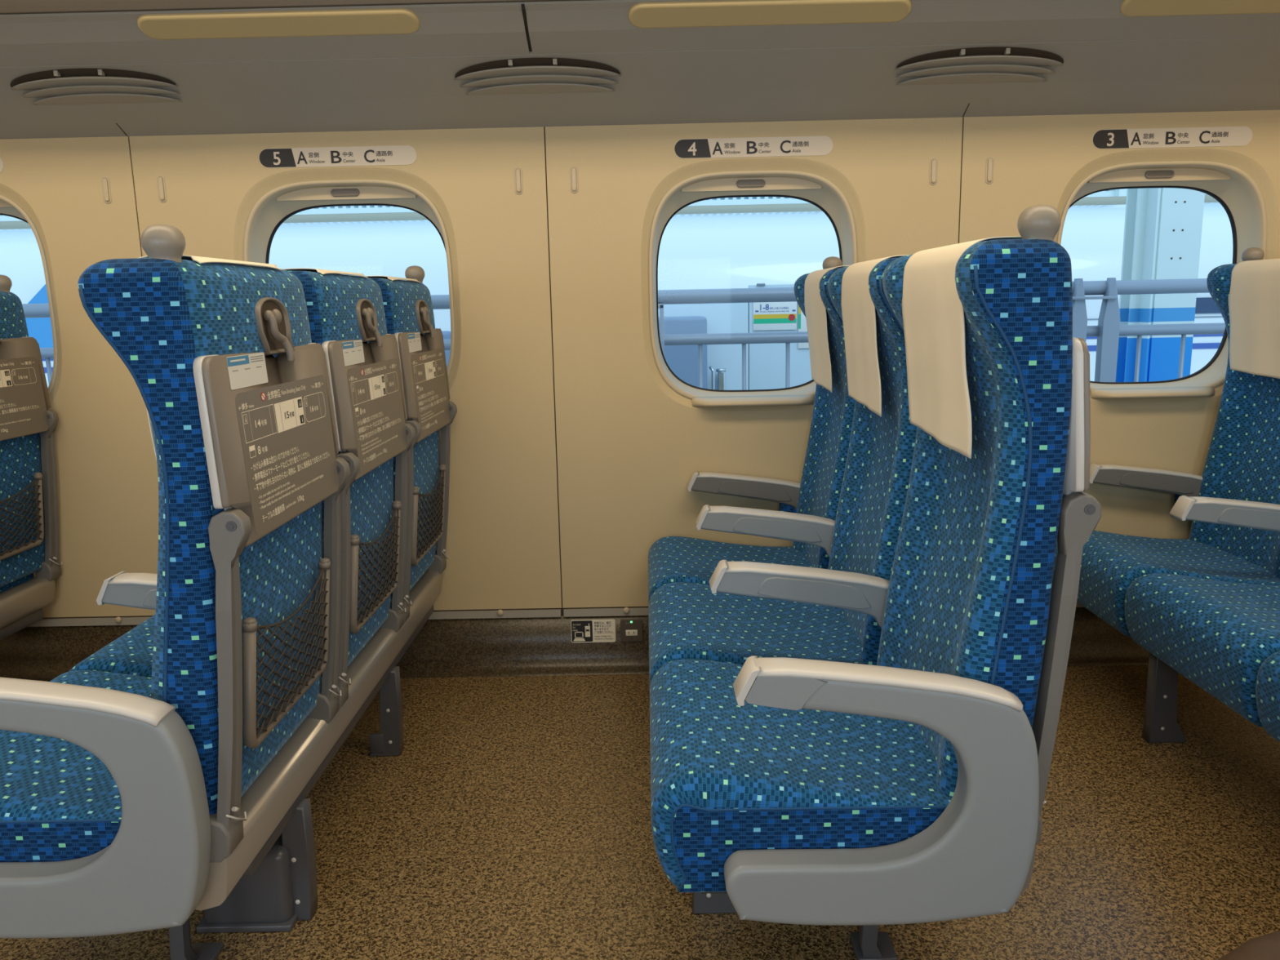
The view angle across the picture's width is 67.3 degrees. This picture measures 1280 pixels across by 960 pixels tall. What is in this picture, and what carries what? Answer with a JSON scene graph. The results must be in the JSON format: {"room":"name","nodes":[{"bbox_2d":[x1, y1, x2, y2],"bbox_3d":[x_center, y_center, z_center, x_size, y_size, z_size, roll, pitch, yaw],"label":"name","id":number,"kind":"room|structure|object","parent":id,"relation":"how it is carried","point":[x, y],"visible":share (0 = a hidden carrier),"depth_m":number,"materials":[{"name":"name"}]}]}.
{"room":"train carriage","nodes":[
{"label":"train carriage","id":0,"kind":"room"},
{"bbox_2d":[0,110,1279,617],"bbox_3d":[-0.225,-0.269,2.513,6.237,1.253,0.018,-1,10,0],"label":"wall","id":1,"kind":"structure","parent":0,"point":[629,445],"depth_m":2.47,"materials":[{"name":"plastic"}]},
{"bbox_2d":[0,157,4,172],"bbox_3d":[-1.796,-0.789,2.415,0.396,0.046,0.002,-1,10,0],"label":"number sign","id":2,"kind":"object","parent":1,"relation":"attached to","point":[2,165],"visible":1,"depth_m":2.41,"materials":[{"name":"beige plastic"}]},
{"bbox_2d":[0,195,57,393],"bbox_3d":[-1.789,-0.450,2.514,0.532,0.593,0.153,-1,10,0],"label":"window","id":3,"kind":"structure","parent":1,"relation":"in","point":[7,207],"depth_m":2.49,"materials":[{"name":"beige plastic"}]},
{"bbox_2d":[101,176,111,204],"bbox_3d":[-1.345,-0.730,2.421,0.019,0.066,0.010,-1,10,0],"label":"coat hook","id":4,"kind":"object","parent":1,"relation":"attached to","point":[105,180],"visible":1,"depth_m":2.42,"materials":[{"name":"beige plastic"}]},
{"bbox_2d":[115,617,121,622],"bbox_3d":[-1.421,0.381,2.619,0.017,0.017,0.010,-1,10,0],"label":"cap","id":5,"kind":"object","parent":1,"relation":"attached to","point":[117,620],"visible":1,"depth_m":2.62,"materials":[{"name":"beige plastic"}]},
{"bbox_2d":[128,139,142,252],"bbox_3d":[-1.264,-0.235,2.523,0.016,1.290,0.008,-1,10,0],"label":"trim","id":6,"kind":"structure","parent":1,"relation":"attached to","point":[129,140],"depth_m":2.43,"materials":[{"name":"brown rubber"}]},
{"bbox_2d":[156,175,166,202],"bbox_3d":[-1.205,-0.733,2.419,0.019,0.066,0.010,-1,10,0],"label":"coat hook","id":7,"kind":"object","parent":1,"relation":"attached to","point":[160,179],"visible":1,"depth_m":2.42,"materials":[{"name":"beige plastic"}]},
{"bbox_2d":[258,145,417,168],"bbox_3d":[-0.757,-0.809,2.406,0.396,0.046,0.002,-1,10,0],"label":"number sign","id":8,"kind":"object","parent":1,"relation":"attached to","point":[393,154],"visible":1,"depth_m":2.41,"materials":[{"name":"beige plastic"}]},
{"bbox_2d":[244,179,453,375],"bbox_3d":[-0.749,-0.470,2.505,0.532,0.593,0.153,-1,10,0],"label":"window","id":9,"kind":"structure","parent":1,"relation":"in","point":[279,204],"depth_m":2.47,"materials":[{"name":"beige plastic"}]},
{"bbox_2d":[497,609,503,615],"bbox_3d":[-0.380,0.360,2.610,0.017,0.017,0.010,-1,10,0],"label":"cap","id":10,"kind":"object","parent":1,"relation":"attached to","point":[500,612],"visible":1,"depth_m":2.61,"materials":[{"name":"beige plastic"}]},
{"bbox_2d":[514,167,522,194],"bbox_3d":[-0.305,-0.751,2.412,0.019,0.066,0.010,-1,10,0],"label":"coat hook","id":11,"kind":"object","parent":1,"relation":"attached to","point":[517,171],"visible":1,"depth_m":2.41,"materials":[{"name":"beige plastic"}]},
{"bbox_2d":[543,126,564,615],"bbox_3d":[-0.225,-0.256,2.514,0.016,1.290,0.008,-1,10,0],"label":"trim","id":12,"kind":"structure","parent":1,"relation":"attached to","point":[562,613],"depth_m":2.50,"materials":[{"name":"beige plastic"}]},
{"bbox_2d":[27,602,1084,626],"bbox_3d":[-0.211,0.361,2.626,6.232,0.021,0.028,-1,10,0],"label":"trim","id":13,"kind":"structure","parent":1,"relation":"attached to","point":[636,611],"depth_m":2.62,"materials":[{"name":"grey metal"}]},
{"bbox_2d":[569,165,577,193],"bbox_3d":[-0.165,-0.754,2.410,0.019,0.066,0.010,-1,10,0],"label":"coat hook","id":14,"kind":"object","parent":1,"relation":"attached to","point":[573,171],"visible":1,"depth_m":2.41,"materials":[{"name":"beige plastic"}]},
{"bbox_2d":[0,607,1149,681],"bbox_3d":[-0.210,0.451,2.623,6.240,0.160,0.085,-1,10,0],"label":"baseboard","id":15,"kind":"structure","parent":1,"relation":"attached to","point":[531,646],"depth_m":2.63,"materials":[{"name":"plastic"}]},
{"bbox_2d":[570,618,615,642],"bbox_3d":[-0.127,0.412,2.622,0.121,0.065,0.003,-1,10,0],"label":"sticker","id":16,"kind":"object","parent":1,"relation":"attached to","point":[582,630],"visible":1,"depth_m":2.62,"materials":[{"name":"beige paper"}]},
{"bbox_2d":[623,607,629,613],"bbox_3d":[-0.037,0.353,2.607,0.017,0.017,0.010,-1,10,0],"label":"cap","id":17,"kind":"object","parent":1,"relation":"attached to","point":[626,610],"visible":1,"depth_m":2.60,"materials":[{"name":"beige plastic"}]},
{"bbox_2d":[620,618,643,641],"bbox_3d":[-0.022,0.410,2.619,0.060,0.062,0.008,-1,10,0],"label":"power outlet","id":18,"kind":"object","parent":1,"relation":"attached to","point":[631,630],"visible":1,"depth_m":2.62,"materials":[{"name":"brown plastic"}]},
{"bbox_2d":[625,629,637,639],"bbox_3d":[-0.023,0.421,2.619,0.032,0.026,0.005,-1,10,0],"label":"socket","id":19,"kind":"object","parent":18,"relation":"attached to","point":[629,633],"depth_m":2.62,"materials":[{"name":"white plastic"}]},
{"bbox_2d":[648,170,857,407],"bbox_3d":[0.291,-0.491,2.497,0.532,0.593,0.153,-1,10,0],"label":"window","id":20,"kind":"structure","parent":1,"relation":"in","point":[816,190],"depth_m":2.49,"materials":[{"name":"beige plastic"}]},
{"bbox_2d":[674,135,832,158],"bbox_3d":[0.283,-0.830,2.397,0.396,0.046,0.002,-1,10,0],"label":"number sign","id":21,"kind":"object","parent":1,"relation":"attached to","point":[822,144],"visible":1,"depth_m":2.40,"materials":[{"name":"beige plastic"}]},
{"bbox_2d":[928,157,937,185],"bbox_3d":[0.735,-0.771,2.403,0.019,0.066,0.010,-1,10,0],"label":"coat hook","id":22,"kind":"object","parent":1,"relation":"attached to","point":[933,162],"visible":1,"depth_m":2.40,"materials":[{"name":"beige plastic"}]},
{"bbox_2d":[958,117,963,242],"bbox_3d":[0.815,-0.277,2.505,0.016,1.290,0.008,-1,10,0],"label":"trim","id":23,"kind":"structure","parent":1,"relation":"attached to","point":[962,117],"depth_m":2.42,"materials":[{"name":"brown rubber"}]},
{"bbox_2d":[985,156,994,183],"bbox_3d":[0.875,-0.774,2.401,0.019,0.066,0.010,-1,10,0],"label":"coat hook","id":24,"kind":"object","parent":1,"relation":"attached to","point":[989,161],"visible":1,"depth_m":2.40,"materials":[{"name":"beige plastic"}]},
{"bbox_2d":[1057,160,1266,399],"bbox_3d":[1.331,-0.511,2.488,0.532,0.593,0.153,-1,10,0],"label":"window","id":25,"kind":"structure","parent":1,"relation":"in","point":[1241,197],"depth_m":2.48,"materials":[{"name":"beige plastic"}]},
{"bbox_2d":[1092,126,1252,149],"bbox_3d":[1.323,-0.851,2.388,0.396,0.046,0.002,-1,10,0],"label":"number sign","id":26,"kind":"object","parent":1,"relation":"attached to","point":[1214,136],"visible":1,"depth_m":2.39,"materials":[{"name":"beige plastic"}]},
{"bbox_2d":[0,664,1279,959],"bbox_3d":[-0.215,0.825,1.139,6.240,0.060,3.180,-1,10,0],"label":"floor","id":27,"kind":"structure","parent":0,"point":[562,740],"depth_m":1.74,"materials":[{"name":"carpet"}]},
{"bbox_2d":[0,274,62,640],"bbox_3d":[-1.790,0.144,1.856,0.553,1.088,1.416,-1,10,0],"label":"seats","id":28,"kind":"object","parent":27,"relation":"on","point":[29,522],"visible":1,"depth_m":2.43,"materials":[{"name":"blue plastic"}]},
{"bbox_2d":[0,573,34,592],"bbox_3d":[-1.837,0.297,2.354,0.445,0.161,0.419,-1,10,0],"label":"seat cushion","id":29,"kind":"object","parent":28,"relation":"on","point":[30,577],"depth_m":2.49,"materials":[{"name":"blue fabric"}]},
{"bbox_2d":[0,224,457,959],"bbox_3d":[-0.750,0.123,1.847,0.553,1.088,1.416,-1,10,0],"label":"seats","id":30,"kind":"object","parent":27,"relation":"on","point":[297,418],"visible":1,"depth_m":1.30,"materials":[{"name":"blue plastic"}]},
{"bbox_2d":[0,670,151,862],"bbox_3d":[-0.801,0.438,1.463,0.445,0.161,0.450,-1,10,0],"label":"seat cushion","id":31,"kind":"object","parent":30,"relation":"on","point":[60,802],"depth_m":1.28,"materials":[{"name":"blue fabric"}]},
{"bbox_2d":[68,614,155,677],"bbox_3d":[-0.799,0.356,1.912,0.445,0.161,0.458,-1,10,0],"label":"seat cushion","id":32,"kind":"object","parent":30,"relation":"on","point":[131,653],"depth_m":1.73,"materials":[{"name":"blue fabric"}]},
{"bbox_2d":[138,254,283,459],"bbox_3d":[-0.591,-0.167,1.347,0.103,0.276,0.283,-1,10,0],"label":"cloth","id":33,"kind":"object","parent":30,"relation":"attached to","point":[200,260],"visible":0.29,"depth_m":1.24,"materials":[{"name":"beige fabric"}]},
{"bbox_2d":[283,267,368,278],"bbox_3d":[-0.588,-0.251,1.799,0.102,0.276,0.283,-1,10,0],"label":"cloth","id":34,"kind":"object","parent":30,"relation":"attached to","point":[321,271],"visible":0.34,"depth_m":1.69,"materials":[{"name":"beige fabric"}]},
{"bbox_2d":[365,275,421,283],"bbox_3d":[-0.587,-0.334,2.252,0.103,0.276,0.283,-1,10,0],"label":"cloth","id":35,"kind":"object","parent":30,"relation":"attached to","point":[392,278],"visible":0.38,"depth_m":2.15,"materials":[{"name":"beige fabric"}]},
{"bbox_2d":[648,204,1101,959],"bbox_3d":[0.289,0.103,1.838,0.553,1.088,1.416,-1,10,0],"label":"seats","id":36,"kind":"object","parent":27,"relation":"on","point":[855,722],"visible":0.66,"depth_m":1.23,"materials":[{"name":"blue fabric"}]},
{"bbox_2d":[648,536,813,607],"bbox_3d":[0.243,0.256,2.336,0.445,0.161,0.419,-1,10,0],"label":"seat cushion","id":37,"kind":"object","parent":36,"relation":"on","point":[671,559],"depth_m":2.38,"materials":[{"name":"blue fabric"}]},
{"bbox_2d":[648,582,864,685],"bbox_3d":[0.240,0.335,1.903,0.445,0.161,0.458,-1,10,0],"label":"seat cushion","id":38,"kind":"object","parent":36,"relation":"on","point":[686,620],"depth_m":1.86,"materials":[{"name":"blue fabric"}]},
{"bbox_2d":[649,658,951,892],"bbox_3d":[0.238,0.418,1.454,0.445,0.161,0.450,-1,10,0],"label":"seat cushion","id":39,"kind":"object","parent":36,"relation":"on","point":[728,780],"depth_m":1.26,"materials":[{"name":"blue fabric"}]},
{"bbox_2d":[804,265,849,392],"bbox_3d":[0.453,-0.354,2.243,0.103,0.276,0.283,-1,10,0],"label":"cloth","id":40,"kind":"object","parent":36,"relation":"attached to","point":[815,308],"visible":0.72,"depth_m":2.23,"materials":[{"name":"beige fabric"}]},
{"bbox_2d":[840,254,908,417],"bbox_3d":[0.451,-0.271,1.790,0.102,0.276,0.283,-1,10,0],"label":"cloth","id":41,"kind":"object","parent":36,"relation":"attached to","point":[858,308],"visible":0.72,"depth_m":1.78,"materials":[{"name":"beige fabric"}]},
{"bbox_2d":[902,235,1022,458],"bbox_3d":[0.449,-0.188,1.338,0.103,0.276,0.283,-1,10,0],"label":"cloth","id":42,"kind":"object","parent":36,"relation":"attached to","point":[933,312],"visible":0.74,"depth_m":1.30,"materials":[{"name":"beige fabric"}]},
{"bbox_2d":[1052,247,1279,742],"bbox_3d":[1.329,0.082,1.829,0.553,1.088,1.416,-1,10,0],"label":"seats","id":43,"kind":"object","parent":27,"relation":"on","point":[1204,606],"visible":0.84,"depth_m":2.13,"materials":[{"name":"blue fabric"}]},
{"bbox_2d":[1052,530,1279,637],"bbox_3d":[1.282,0.235,2.327,0.445,0.161,0.419,-1,10,0],"label":"seat cushion","id":44,"kind":"object","parent":43,"relation":"on","point":[1110,562],"depth_m":2.26,"materials":[{"name":"blue fabric"}]},
{"bbox_2d":[1124,573,1279,727],"bbox_3d":[1.280,0.315,1.894,0.445,0.161,0.458,-1,10,0],"label":"seat cushion","id":45,"kind":"object","parent":43,"relation":"on","point":[1218,633],"depth_m":1.87,"materials":[{"name":"blue fabric"}]},
{"bbox_2d":[1228,258,1279,378],"bbox_3d":[1.493,-0.375,2.234,0.103,0.276,0.283,-1,10,0],"label":"cloth","id":46,"kind":"object","parent":43,"relation":"attached to","point":[1254,297],"visible":1,"depth_m":2.26,"materials":[{"name":"beige fabric"}]},
{"bbox_2d":[1255,650,1279,742],"bbox_3d":[1.278,0.397,1.446,0.445,0.161,0.450,-1,10,0],"label":"seat cushion","id":47,"kind":"object","parent":43,"relation":"on","point":[1267,662],"depth_m":1.63,"materials":[{"name":"blue fabric"}]},
{"bbox_2d":[1217,930,1279,959],"bbox_3d":[0.900,0.629,0.884,0.720,0.368,0.400,-1,10,0],"label":"bag","id":48,"kind":"object","parent":27,"relation":"on","point":[1264,947],"visible":1,"depth_m":0.98,"materials":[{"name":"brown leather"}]},
{"bbox_2d":[657,283,812,390],"bbox_3d":[0.796,-0.740,7.010,2.500,1.355,0.095,-1,10,0],"label":"building","id":49,"kind":"structure","parent":0,"point":[765,362],"depth_m":6.94,"materials":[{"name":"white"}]},
{"bbox_2d":[658,315,715,389],"bbox_3d":[0.230,-0.592,6.875,0.606,1.135,0.240,-1,10,0],"label":"upper cabinet","id":50,"kind":"object","parent":49,"relation":"attached to","point":[682,360],"visible":0.3,"depth_m":6.70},
{"bbox_2d":[752,301,796,330],"bbox_3d":[0.966,-1.189,6.884,0.311,0.225,0.016,-1,10,0],"label":"poster","id":51,"kind":"object","parent":49,"relation":"attached to","point":[766,315],"visible":0.97,"depth_m":6.88,"materials":[{"name":"white paper"}]},
{"bbox_2d":[797,305,808,348],"bbox_3d":[1.286,-1.121,6.896,0.302,0.345,0.014,-1,10,0],"label":"notice","id":52,"kind":"object","parent":49,"relation":"attached to","point":[802,318],"visible":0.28,"depth_m":6.89,"materials":[{"name":"white"}]},
{"bbox_3d":[-0.248,-1.206,1.960,6.240,0.760,0.890,-1,10,0],"label":"wall","id":53,"kind":"structure","parent":0,"visible":0},
{"bbox_2d":[0,0,1279,139],"bbox_3d":[-0.243,-0.971,2.194,6.244,0.252,0.411,-1,10,0],"label":"ceiling","id":54,"kind":"structure","parent":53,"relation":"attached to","point":[1114,62],"depth_m":2.17,"materials":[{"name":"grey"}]},
{"bbox_2d":[10,68,181,104],"bbox_3d":[-1.256,-0.906,2.212,0.384,0.052,0.114,-1,10,0],"label":"air vent","id":55,"kind":"object","parent":54,"relation":"attached to","point":[67,86],"visible":1,"depth_m":2.20,"materials":[{"name":"grey plastic"}]},
{"bbox_2d":[137,8,419,39],"bbox_3d":[-0.764,-0.965,2.035,0.596,0.038,0.062,-1,10,0],"label":"lamp cover","id":56,"kind":"object","parent":54,"relation":"attached to","point":[385,20],"visible":1,"depth_m":2.03,"materials":[{"name":"brown plastic"}]},
{"bbox_2d":[454,57,621,94],"bbox_3d":[-0.234,-0.926,2.203,0.384,0.052,0.114,-1,10,0],"label":"air vent","id":57,"kind":"object","parent":54,"relation":"attached to","point":[521,75],"visible":1,"depth_m":2.19,"materials":[{"name":"grey plastic"}]},
{"bbox_2d":[628,0,911,28],"bbox_3d":[0.273,-0.985,2.026,0.596,0.038,0.062,-1,10,0],"label":"lamp cover","id":58,"kind":"object","parent":54,"relation":"attached to","point":[723,13],"visible":1,"depth_m":2.02,"materials":[{"name":"brown plastic"}]},
{"bbox_2d":[895,46,1063,84],"bbox_3d":[0.775,-0.946,2.194,0.384,0.052,0.114,-1,10,0],"label":"air vent","id":59,"kind":"object","parent":54,"relation":"attached to","point":[993,64],"visible":1,"depth_m":2.18,"materials":[{"name":"grey plastic"}]},
{"bbox_2d":[1120,0,1279,17],"bbox_3d":[1.310,-1.006,2.017,0.596,0.038,0.062,-1,10,0],"label":"lamp cover","id":60,"kind":"object","parent":54,"relation":"attached to","point":[1131,8],"visible":1,"depth_m":2.02,"materials":[{"name":"brown plastic"}]},
{"label":"outside","id":61,"kind":"structure","parent":0,"visible":0},
{"bbox_2d":[0,188,1206,221],"bbox_3d":[0.989,-5.847,12.240,42.000,7.000,0.400,-1,10,0],"label":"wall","id":62,"kind":"structure","parent":61,"point":[1113,193],"depth_m":12.58,"materials":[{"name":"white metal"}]},
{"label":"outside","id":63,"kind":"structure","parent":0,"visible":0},
{"bbox_2d":[0,202,1232,387],"bbox_3d":[1.061,-1.359,10.206,30.000,2.906,2.622,-1,10,0],"label":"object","id":64,"kind":"object","parent":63,"point":[718,251],"visible":0.04,"depth_m":8.96,"materials":[{"name":"white paint"}]},
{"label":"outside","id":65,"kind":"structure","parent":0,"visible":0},
{"bbox_2d":[0,194,1218,229],"bbox_3d":[1.036,-3.315,11.790,42.000,0.110,0.110,-1,10,0],"label":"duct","id":66,"kind":"object","parent":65,"point":[1122,200],"visible":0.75,"depth_m":11.76,"materials":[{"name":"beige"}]},
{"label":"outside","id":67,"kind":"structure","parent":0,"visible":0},
{"bbox_3d":[1.053,0.261,5.559,26.000,0.100,4.950,-1,10,0],"label":"trim","id":68,"kind":"structure","parent":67,"visible":0},
{"bbox_2d":[22,277,1225,390],"bbox_3d":[1.036,-0.350,4.982,18.000,1.310,0.136,-1,10,0],"label":"railing","id":69,"kind":"object","parent":68,"relation":"on","point":[1108,330],"visible":0.19,"depth_m":4.89,"materials":[{"name":"silver metal"}]},
{"bbox_2d":[715,368,725,390],"bbox_3d":[0.586,-0.427,6.969,0.070,0.762,0.092,-1,10,0],"label":"bollard","id":70,"kind":"object","parent":68,"relation":"on","point":[721,372],"visible":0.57,"depth_m":6.91,"materials":[{"name":"white metal"}]},
{"bbox_2d":[1115,187,1204,382],"bbox_3d":[3.295,-1.648,6.000,0.400,3.500,0.270,-1,10,0],"label":"column","id":71,"kind":"structure","parent":68,"relation":"on","point":[1163,226],"depth_m":6.04,"materials":[{"name":"blue"}]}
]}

